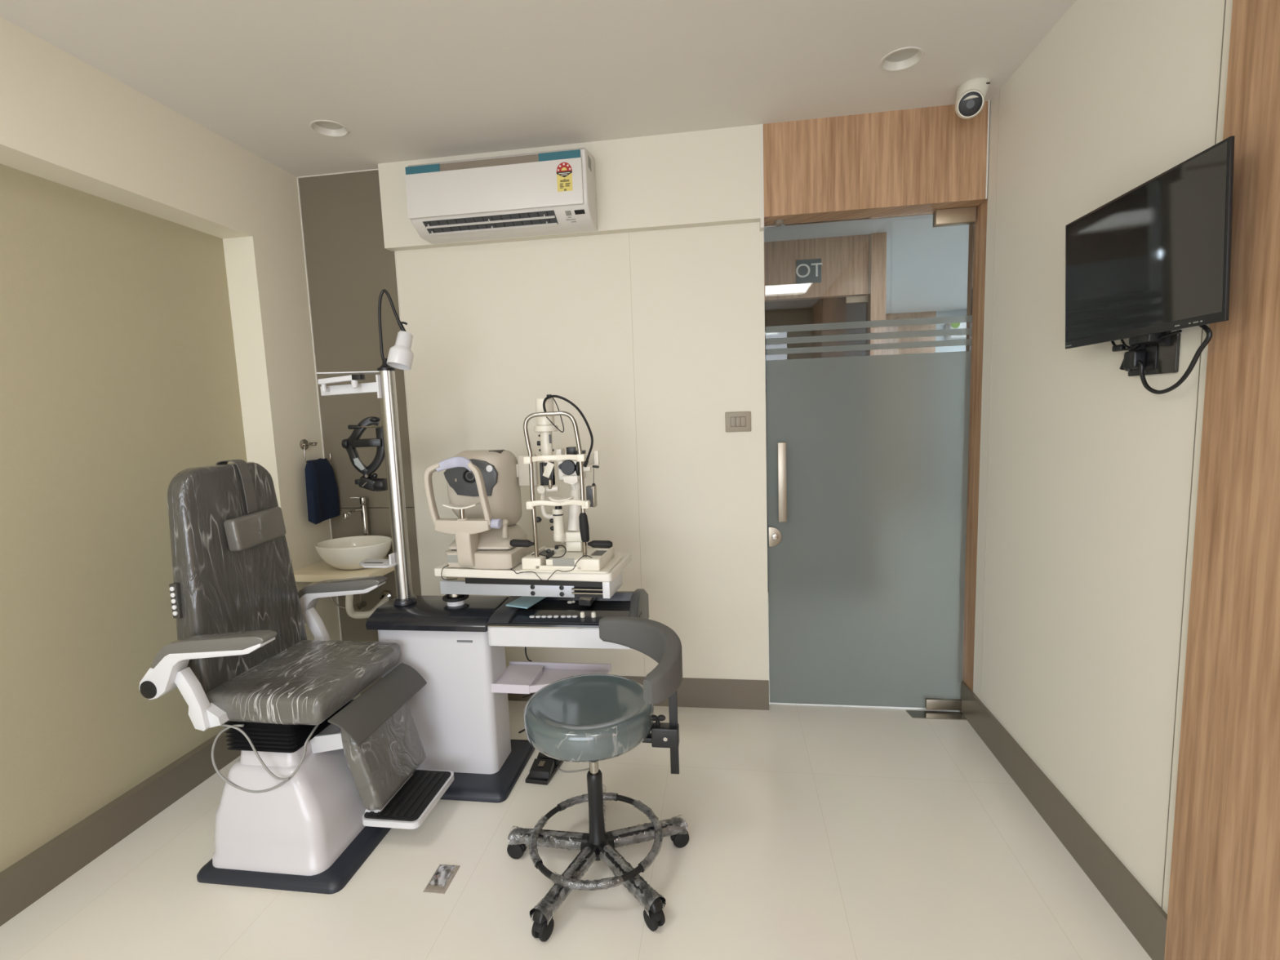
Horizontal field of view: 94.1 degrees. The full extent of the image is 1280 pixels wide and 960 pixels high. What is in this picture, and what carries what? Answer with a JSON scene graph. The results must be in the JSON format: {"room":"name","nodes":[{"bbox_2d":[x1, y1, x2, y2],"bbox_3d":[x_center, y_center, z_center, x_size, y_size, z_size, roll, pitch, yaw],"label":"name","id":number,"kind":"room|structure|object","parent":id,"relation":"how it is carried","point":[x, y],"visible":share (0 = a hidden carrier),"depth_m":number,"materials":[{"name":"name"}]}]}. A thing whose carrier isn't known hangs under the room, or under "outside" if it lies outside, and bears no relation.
{"room":"examination room","nodes":[
{"label":"examination room","id":0,"kind":"room"},
{"bbox_2d":[0,163,247,872],"bbox_3d":[-2.029,0.274,0.540,0.112,2.160,4.220,-1,7,8],"label":"wall","id":1,"kind":"structure","parent":0,"point":[118,372],"depth_m":1.92,"materials":[{"name":"beige paint"}]},
{"bbox_2d":[0,728,240,926],"bbox_3d":[-1.925,1.286,0.625,0.036,0.125,4.180,-1,7,8],"label":"baseboard","id":2,"kind":"structure","parent":1,"relation":"attached to","point":[33,876],"depth_m":1.91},
{"bbox_2d":[0,16,252,239],"bbox_3d":[-2.006,-0.916,0.375,0.250,0.340,4.180,-1,7,8],"label":"beam","id":3,"kind":"structure","parent":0,"point":[65,121],"depth_m":1.88,"materials":[{"name":"beige paint"}]},
{"bbox_2d":[222,148,341,640],"bbox_3d":[-1.641,-0.138,2.758,0.250,2.450,0.426,-1,7,8],"label":"wall","id":4,"kind":"structure","parent":0,"point":[266,272],"depth_m":2.56,"materials":[{"name":"beige paint"}]},
{"bbox_2d":[299,439,331,463],"bbox_3d":[-1.489,-0.132,2.720,0.062,0.112,0.177,-1,7,8],"label":"towel ring","id":5,"kind":"object","parent":4,"relation":"attached to","point":[304,444],"visible":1,"depth_m":2.68,"materials":[{"name":"silver metal"}]},
{"bbox_2d":[304,457,339,524],"bbox_3d":[-1.460,0.045,2.740,0.041,0.290,0.175,-1,7,8],"label":"hand towel","id":6,"kind":"object","parent":5,"relation":"hanging from","point":[322,489],"visible":1,"depth_m":2.71,"materials":[{"name":"blue fabric"}]},
{"bbox_2d":[297,177,342,640],"bbox_3d":[-1.503,-0.151,2.829,0.004,2.450,0.005,-1,7,8],"label":"trim","id":7,"kind":"structure","parent":4,"relation":"attached to","point":[297,178],"depth_m":2.77,"materials":[{"name":"white plastic"}]},
{"bbox_2d":[298,170,421,694],"bbox_3d":[-1.300,-0.162,2.861,0.496,2.450,0.119,-1,7,8],"label":"tiled wall","id":8,"kind":"structure","parent":0,"point":[349,264],"depth_m":2.74,"materials":[{"name":"brown tile"}]},
{"bbox_2d":[297,168,377,177],"bbox_3d":[-1.337,-1.369,2.660,0.426,0.004,0.005,-1,7,8],"label":"trim","id":9,"kind":"structure","parent":8,"relation":"attached to","point":[371,169],"depth_m":2.66,"materials":[{"name":"white plastic"}]},
{"bbox_2d":[293,556,394,582],"bbox_3d":[-1.315,0.402,2.704,0.392,0.032,0.324,-1,7,8],"label":"countertop","id":10,"kind":"structure","parent":8,"relation":"attached to","point":[321,571],"depth_m":2.58,"materials":[{"name":"beige stone"}]},
{"bbox_2d":[315,535,391,569],"bbox_3d":[-1.267,0.331,2.652,0.329,0.115,0.267,-1,7,8],"label":"basin","id":11,"kind":"object","parent":10,"relation":"in","point":[344,553],"visible":0.84,"depth_m":2.58,"materials":[{"name":"white ceramic"}]},
{"bbox_2d":[342,497,369,535],"bbox_3d":[-1.323,0.228,2.779,0.060,0.295,0.130,2,8,33],"label":"faucet","id":12,"kind":"object","parent":10,"relation":"on","point":[363,509],"visible":0.77,"depth_m":2.79,"materials":[{"name":"silver metal"}]},
{"bbox_2d":[330,593,366,611],"bbox_3d":[-1.393,0.513,2.847,0.158,0.230,0.090,-1,7,8],"label":"angle valve","id":13,"kind":"object","parent":8,"relation":"attached to","point":[357,606],"visible":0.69,"depth_m":2.83,"materials":[{"name":"silver metal"}]},
{"bbox_2d":[345,590,393,618],"bbox_3d":[-1.263,0.521,2.773,0.071,0.226,0.226,1,7,25],"label":"drain pipe","id":14,"kind":"object","parent":8,"relation":"attached to","point":[388,596],"visible":0.53,"depth_m":2.73,"materials":[{"name":"white plastic"}]},
{"bbox_2d":[394,250,422,595],"bbox_3d":[-1.059,0.016,2.790,0.004,2.097,0.013,-1,7,8],"label":"trim","id":15,"kind":"structure","parent":8,"relation":"attached to","point":[394,251],"depth_m":2.76,"materials":[{"name":"white plastic"}]},
{"bbox_2d":[0,0,1075,314],"bbox_3d":[0.988,-1.497,2.782,7.200,0.060,10.100,-1,7,8],"label":"ceiling","id":16,"kind":"structure","parent":0,"point":[408,80],"depth_m":1.91,"materials":[{"name":"paint"}]},
{"bbox_2d":[309,120,349,137],"bbox_3d":[-1.175,-1.342,2.254,0.134,0.029,0.134,-1,7,8],"label":"recessed light","id":17,"kind":"object","parent":16,"relation":"in","point":[325,127],"visible":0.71,"depth_m":2.28,"materials":[{"name":"white plastic"}]},
{"bbox_2d":[315,121,342,129],"bbox_3d":[-1.176,-1.351,2.253,0.103,0.004,0.103,-1,7,8],"label":"diffuser","id":18,"kind":"object","parent":17,"relation":"attached to","point":[318,125],"depth_m":2.27,"materials":[{"name":"white plastic"}]},
{"bbox_2d":[879,46,924,71],"bbox_3d":[0.848,-1.376,1.932,0.134,0.029,0.134,-1,7,8],"label":"recessed light","id":19,"kind":"object","parent":16,"relation":"in","point":[901,59],"visible":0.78,"depth_m":1.96,"materials":[{"name":"white plastic"}]},
{"bbox_2d":[884,48,918,62],"bbox_3d":[0.848,-1.386,1.931,0.103,0.004,0.103,-1,7,8],"label":"diffuser","id":20,"kind":"object","parent":19,"relation":"attached to","point":[906,55],"depth_m":1.95,"materials":[{"name":"white plastic"}]},
{"bbox_2d":[955,77,990,119],"bbox_3d":[1.174,-1.335,2.105,0.106,0.122,0.130,2,8,31],"label":"security camera","id":21,"kind":"object","parent":16,"relation":"attached to","point":[971,95],"visible":1,"depth_m":2.07,"materials":[{"name":"white plastic"}]},
{"bbox_2d":[0,612,1151,959],"bbox_3d":[1.076,1.016,3.068,7.200,0.100,10.100,-1,7,8],"label":"floor","id":22,"kind":"structure","parent":0,"point":[816,832],"depth_m":1.74,"materials":[{"name":"tile"}]},
{"bbox_2d":[138,459,453,894],"bbox_3d":[-1.037,0.544,1.957,0.724,1.234,0.621,-1,7,8],"label":"chair","id":23,"kind":"object","parent":22,"relation":"on","point":[322,775],"visible":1,"depth_m":1.81,"materials":[{"name":"grey leather"}]},
{"bbox_2d":[223,506,285,551],"bbox_3d":[-1.266,0.159,1.967,0.050,0.115,0.214,-1,7,8],"label":"pillow","id":24,"kind":"object","parent":23,"relation":"on","point":[246,529],"depth_m":1.94,"materials":[{"name":"grey leather"}]},
{"bbox_2d":[204,640,400,724],"bbox_3d":[-1.089,0.649,1.962,0.414,0.095,0.450,-1,7,8],"label":"seat cushion","id":25,"kind":"object","parent":23,"relation":"on","point":[297,682],"depth_m":1.85,"materials":[{"name":"grey leather"}]},
{"bbox_2d":[362,768,453,829],"bbox_3d":[-0.757,1.046,1.968,0.192,0.020,0.268,-1,7,8],"label":"footrest","id":26,"kind":"object","parent":23,"relation":"on","point":[411,805],"depth_m":1.92,"materials":[{"name":"black rubber"}]},
{"bbox_2d":[422,864,460,893],"bbox_3d":[-0.582,1.167,1.752,0.066,0.012,0.105,-1,7,8],"label":"outlet box","id":27,"kind":"object","parent":22,"relation":"on","point":[444,874],"visible":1,"depth_m":1.74,"materials":[{"name":"silver metal"}]},
{"bbox_2d":[315,288,648,803],"bbox_3d":[-0.580,0.211,2.177,1.176,1.814,0.366,-1,7,8],"label":"ophthalmic instrument stand","id":28,"kind":"object","parent":22,"relation":"on","point":[456,641],"visible":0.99,"depth_m":2.18,"materials":[{"name":"white plastic"}]},
{"bbox_2d":[341,416,387,491],"bbox_3d":[-1.050,-0.097,2.276,0.166,0.287,0.065,-1,7,8],"label":"headset ophthalmoscope","id":29,"kind":"object","parent":28,"relation":"hanging from","point":[368,481],"visible":0.97,"depth_m":2.26,"materials":[{"name":"black plastic"}]},
{"bbox_2d":[359,552,395,568],"bbox_3d":[-0.995,0.298,2.257,0.165,0.049,0.115,-1,7,8],"label":"tray","id":30,"kind":"object","parent":28,"relation":"on","point":[368,562],"depth_m":2.23,"materials":[{"name":"grey plastic"}]},
{"bbox_2d":[386,321,413,369],"bbox_3d":[-0.862,-0.482,2.134,0.089,0.174,0.096,-1,7,8],"label":"lamp","id":31,"kind":"object","parent":28,"relation":"attached to","point":[400,356],"depth_m":2.12,"materials":[{"name":"white plastic"}]},
{"bbox_2d":[440,564,457,580],"bbox_3d":[-0.672,0.325,2.101,0.032,0.071,0.095,-1,7,8],"label":"cable","id":32,"kind":"object","parent":28,"relation":"on","point":[447,565],"visible":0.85,"depth_m":2.06,"materials":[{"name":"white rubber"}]},
{"bbox_2d":[423,449,537,569],"bbox_3d":[-0.545,0.096,2.130,0.322,0.400,0.280,-1,7,8],"label":"autorefractor","id":33,"kind":"object","parent":28,"relation":"on","point":[484,486],"visible":1,"depth_m":2.08,"materials":[{"name":"plastic"}]},
{"bbox_2d":[506,595,546,608],"bbox_3d":[-0.414,0.446,2.211,0.095,0.005,0.156,1,7,24],"label":"booklet","id":34,"kind":"object","parent":28,"relation":"on","point":[523,602],"visible":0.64,"depth_m":2.19,"materials":[{"name":"teal paper"}]},
{"bbox_2d":[524,646,535,693],"bbox_3d":[-0.387,0.862,2.452,0.042,0.441,0.209,4,9,43],"label":"cable","id":35,"kind":"object","parent":28,"relation":"hanging from","point":[528,660],"visible":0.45,"depth_m":2.35,"materials":[{"name":"black rubber"}]},
{"bbox_2d":[511,555,591,582],"bbox_3d":[-0.305,0.293,1.976,0.305,0.087,0.057,-1,7,13],"label":"cable","id":36,"kind":"object","parent":28,"relation":"on","point":[584,555],"visible":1,"depth_m":1.96,"materials":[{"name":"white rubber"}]},
{"bbox_2d":[491,661,611,693],"bbox_3d":[-0.328,0.744,2.243,0.408,0.033,0.202,-1,7,8],"label":"shelf","id":37,"kind":"object","parent":28,"relation":"attached to","point":[519,677],"depth_m":2.28,"materials":[{"name":"white plastic"}]},
{"bbox_2d":[509,394,623,573],"bbox_3d":[-0.258,0.001,2.045,0.354,0.584,0.250,-1,7,8],"label":"lamp","id":38,"kind":"object","parent":28,"relation":"on","point":[573,468],"visible":1,"depth_m":2.02,"materials":[{"name":"beige plastic"}]},
{"bbox_2d":[521,546,614,570],"bbox_3d":[-0.244,0.268,2.063,0.271,0.040,0.198,-1,7,12],"label":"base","id":39,"kind":"object","parent":38,"relation":"on","point":[547,558],"depth_m":1.99,"materials":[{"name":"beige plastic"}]},
{"bbox_2d":[567,600,575,604],"bbox_3d":[-0.256,0.454,2.217,0.030,0.011,0.014,-3,7,-12],"label":"clip","id":40,"kind":"object","parent":28,"relation":"on","point":[568,602],"visible":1,"depth_m":2.21,"materials":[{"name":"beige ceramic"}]},
{"bbox_2d":[578,596,596,605],"bbox_3d":[-0.190,0.439,2.263,0.050,0.020,0.183,-1,7,8],"label":"handset","id":41,"kind":"object","parent":28,"relation":"on","point":[583,601],"visible":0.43,"depth_m":2.18,"materials":[{"name":"black plastic"}]},
{"bbox_2d":[518,693,534,733],"bbox_3d":[-0.376,1.005,2.601,0.306,0.129,0.178,-1,7,8],"label":"cable bundle","id":42,"kind":"object","parent":22,"relation":"on","point":[523,730],"visible":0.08,"depth_m":2.65,"materials":[{"name":"black rubber"}]},
{"bbox_2d":[524,751,563,785],"bbox_3d":[-0.357,1.081,2.274,0.098,0.050,0.188,-1,7,11],"label":"foot pedal","id":43,"kind":"object","parent":22,"relation":"on","point":[544,767],"visible":0.65,"depth_m":2.21,"materials":[{"name":"black plastic"}]},
{"bbox_2d":[557,767,589,772],"bbox_3d":[-0.247,1.097,2.267,0.150,0.010,0.032,-3,7,-6],"label":"cable","id":44,"kind":"object","parent":22,"relation":"on","point":[588,767],"visible":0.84,"depth_m":2.26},
{"bbox_2d":[506,616,688,942],"bbox_3d":[-0.141,0.786,1.736,0.573,0.742,0.568,-1,7,8],"label":"stool","id":45,"kind":"object","parent":22,"relation":"on","point":[591,718],"visible":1,"depth_m":1.67,"materials":[{"name":"leather"}]},
{"bbox_2d":[906,710,967,719],"bbox_3d":[1.276,1.013,2.568,0.230,0.004,0.062,-1,7,8],"label":"threshold","id":46,"kind":"object","parent":22,"relation":"on","point":[913,713],"visible":1,"depth_m":2.56,"materials":[{"name":"silver metal"}]},
{"bbox_2d":[395,222,768,679],"bbox_3d":[-0.256,-0.181,2.708,1.616,2.450,0.120,-1,7,8],"label":"wall","id":47,"kind":"structure","parent":0,"point":[496,329],"depth_m":2.62,"materials":[{"name":"beige paint"}]},
{"bbox_2d":[628,232,644,673],"bbox_3d":[-0.012,-0.065,2.625,0.002,1.972,0.002,-1,7,8],"label":"trim","id":48,"kind":"structure","parent":47,"relation":"attached to","point":[628,233],"depth_m":2.60,"materials":[{"name":"beige paint"}]},
{"bbox_2d":[507,675,768,710],"bbox_3d":[-0.224,0.975,2.776,1.616,0.137,0.006,-1,7,8],"label":"baseboard","id":49,"kind":"structure","parent":47,"relation":"attached to","point":[738,694],"depth_m":2.69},
{"bbox_2d":[724,411,751,431],"bbox_3d":[0.417,-0.248,2.534,0.108,0.085,0.013,-1,7,8],"label":"light switch","id":50,"kind":"object","parent":47,"relation":"attached to","point":[736,421],"visible":1,"depth_m":2.53,"materials":[{"name":"brown plastic"}]},
{"bbox_2d":[377,101,987,251],"bbox_3d":[0.100,-1.225,2.493,2.464,0.353,0.145,-1,7,8],"label":"wall","id":51,"kind":"structure","parent":0,"point":[927,159],"depth_m":2.36,"materials":[{"name":"beige paint"}]},
{"bbox_2d":[404,147,597,244],"bbox_3d":[-0.559,-1.162,2.428,0.742,0.287,0.185,-1,7,8],"label":"air conditioner","id":52,"kind":"object","parent":51,"relation":"attached to","point":[548,193],"visible":1,"depth_m":2.36,"materials":[{"name":"white plastic"}]},
{"bbox_2d":[439,154,538,171],"bbox_3d":[-0.583,-1.242,2.339,0.713,0.029,0.010,-1,7,8],"label":"grille","id":53,"kind":"object","parent":52,"relation":"attached to","point":[517,161],"depth_m":2.33,"materials":[{"name":"white plastic"}]},
{"bbox_2d":[422,210,558,234],"bbox_3d":[-0.606,-1.040,2.408,0.550,0.037,0.059,-1,7,8],"label":"outlet","id":54,"kind":"object","parent":52,"relation":"attached to","point":[499,221],"depth_m":2.40,"materials":[{"name":"grey plastic"}]},
{"bbox_2d":[560,178,570,191],"bbox_3d":[-0.289,-1.139,2.299,0.042,0.043,0.001,-1,7,8],"label":"print","id":55,"kind":"object","parent":52,"relation":"attached to","point":[565,184],"depth_m":2.30},
{"bbox_2d":[759,124,764,231],"bbox_3d":[0.486,-1.208,2.389,0.014,0.390,0.054,-1,7,8],"label":"trim","id":56,"kind":"structure","parent":51,"relation":"attached to","point":[761,126],"depth_m":2.36,"materials":[{"name":"white plastic"}]},
{"bbox_2d":[774,219,784,225],"bbox_3d":[0.570,-1.052,2.438,0.038,0.018,0.038,-1,7,8],"label":"stopper","id":57,"kind":"object","parent":51,"relation":"attached to","point":[778,222],"visible":1,"depth_m":2.43,"materials":[{"name":"silver metal"}]},
{"bbox_2d":[764,206,976,710],"bbox_3d":[0.955,-0.031,2.516,0.816,2.087,0.074,-1,7,7],"label":"door","id":58,"kind":"structure","parent":51,"relation":"in","point":[867,456],"depth_m":2.55,"materials":[{"name":"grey glass"}]},
{"bbox_2d":[985,100,990,199],"bbox_3d":[1.307,-1.240,2.240,0.005,0.350,0.004,-1,7,8],"label":"trim","id":59,"kind":"structure","parent":51,"relation":"attached to","point":[988,101],"depth_m":2.24,"materials":[{"name":"white plastic"}]},
{"bbox_2d":[764,298,822,392],"bbox_3d":[0.729,-0.616,6.231,2.253,2.450,0.100,-1,7,8],"label":"wall","id":60,"kind":"structure","parent":0,"point":[806,311],"depth_m":5.95,"materials":[{"name":"beige paint"}]},
{"bbox_2d":[764,234,869,302],"bbox_3d":[0.506,-1.411,4.124,2.253,0.380,0.080,-1,7,8],"label":"wall","id":61,"kind":"structure","parent":0,"point":[845,260],"depth_m":3.98,"materials":[{"name":"brown wood"}]},
{"bbox_2d":[795,258,822,284],"bbox_3d":[1.131,-1.397,3.989,0.171,0.154,0.010,-1,7,8],"label":"door sign","id":62,"kind":"object","parent":61,"relation":"attached to","point":[807,271],"visible":1,"depth_m":3.99,"materials":[{"name":"grey plastic"}]},
{"bbox_2d":[869,234,871,293],"bbox_3d":[1.517,-1.425,3.932,0.006,0.380,0.006,-1,7,8],"label":"trim","id":63,"kind":"structure","parent":61,"relation":"attached to","point":[869,234],"depth_m":3.92,"materials":[{"name":"brown wood"}]},
{"bbox_2d":[822,297,866,357],"bbox_3d":[1.875,-0.623,5.937,0.100,2.450,3.650,-1,7,8],"label":"wall","id":64,"kind":"structure","parent":0,"point":[833,309],"depth_m":4.88,"materials":[{"name":"brown wood"}]},
{"bbox_2d":[866,231,886,355],"bbox_3d":[1.609,-0.403,4.084,0.095,2.450,0.120,-1,7,8],"label":"trim","id":65,"kind":"structure","parent":64,"relation":"attached to","point":[877,297],"depth_m":3.93,"materials":[{"name":"brown wood"}]},
{"bbox_2d":[884,311,936,355],"bbox_3d":[3.091,-0.852,7.575,1.209,2.450,0.030,-1,7,8],"label":"panel","id":66,"kind":"object","parent":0,"point":[932,313],"visible":0.14,"depth_m":7.41,"materials":[{"name":"brown wood"}]},
{"bbox_2d":[935,310,966,352],"bbox_3d":[1.743,-0.835,7.838,7.200,2.450,0.100,-1,7,8],"label":"wall","id":67,"kind":"structure","parent":0,"point":[953,313],"depth_m":7.37,"materials":[{"name":"white paint"}]},
{"bbox_2d":[944,322,966,339],"bbox_3d":[4.050,-1.832,7.230,0.609,0.217,0.205,-1,7,8],"label":"air conditioner","id":68,"kind":"object","parent":67,"relation":"attached to","point":[959,325],"visible":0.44,"depth_m":7.18,"materials":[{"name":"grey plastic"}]},
{"bbox_2d":[973,0,1232,914],"bbox_3d":[1.328,-0.133,1.796,0.120,2.450,1.131,-1,7,8],"label":"wall","id":69,"kind":"structure","parent":0,"point":[1087,480],"depth_m":1.65,"materials":[{"name":"beige paint"}]},
{"bbox_2d":[962,107,990,691],"bbox_3d":[1.419,-0.261,2.430,0.120,2.345,0.171,-1,7,8],"label":"trim","id":70,"kind":"structure","parent":69,"relation":"attached to","point":[980,224],"depth_m":2.42,"materials":[{"name":"brown wood"}]},
{"bbox_2d":[980,93,999,701],"bbox_3d":[1.336,-0.250,2.275,0.002,2.325,0.002,-1,7,8],"label":"trim","id":71,"kind":"structure","parent":69,"relation":"attached to","point":[999,94],"depth_m":2.26,"materials":[{"name":"brown wood"}]},
{"bbox_2d":[959,680,1167,959],"bbox_3d":[1.310,1.011,1.988,0.012,0.137,1.236,-1,7,8],"label":"baseboard","id":72,"kind":"structure","parent":69,"relation":"attached to","point":[1140,913],"depth_m":1.73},
{"bbox_2d":[1065,135,1235,349],"bbox_3d":[1.158,-0.483,1.364,0.078,0.355,0.538,-1,7,8],"label":"television","id":73,"kind":"object","parent":69,"relation":"attached to","point":[1153,260],"visible":1,"depth_m":1.29,"materials":[{"name":"black plastic"}]},
{"bbox_2d":[1123,324,1212,394],"bbox_3d":[1.169,-0.272,1.323,0.029,0.162,0.253,-1,7,8],"label":"power cable","id":74,"kind":"object","parent":73,"relation":"attached to","point":[1135,359],"visible":0.97,"depth_m":1.37,"materials":[{"name":"black plastic"}]},
{"bbox_2d":[1128,333,1180,376],"bbox_3d":[1.200,-0.291,1.397,0.012,0.087,0.160,-1,7,8],"label":"wall socket","id":75,"kind":"object","parent":69,"relation":"attached to","point":[1159,359],"visible":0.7,"depth_m":1.36,"materials":[{"name":"black plastic"}]},
{"bbox_2d":[1111,329,1182,369],"bbox_3d":[1.184,-0.306,1.406,0.016,0.085,0.240,-1,7,8],"label":"mount","id":76,"kind":"object","parent":75,"relation":"attached to","point":[1116,348],"visible":0.67,"depth_m":1.47,"materials":[{"name":"black plastic"}]},
{"bbox_2d":[1161,0,1226,908],"bbox_3d":[1.191,-0.132,1.276,0.002,2.325,0.002,-1,7,8],"label":"trim","id":77,"kind":"structure","parent":69,"relation":"attached to","point":[1224,0],"depth_m":1.30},
{"bbox_2d":[1164,0,1279,959],"bbox_3d":[1.006,0.127,-0.383,0.132,2.450,3.304,-1,7,8],"label":"wall","id":78,"kind":"structure","parent":0,"point":[1224,900],"depth_m":1.15,"materials":[{"name":"brown wood"}]},
{"bbox_3d":[-0.119,-0.183,4.370,1.100,2.070,0.100,-1,7,8],"label":"wall","id":79,"kind":"structure","parent":0,"visible":0},
{"bbox_2d":[765,295,868,591],"bbox_3d":[0.996,-0.208,4.211,1.153,2.054,0.050,-1,7,8],"label":"door","id":80,"kind":"structure","parent":79,"relation":"in","point":[859,299],"depth_m":4.02,"materials":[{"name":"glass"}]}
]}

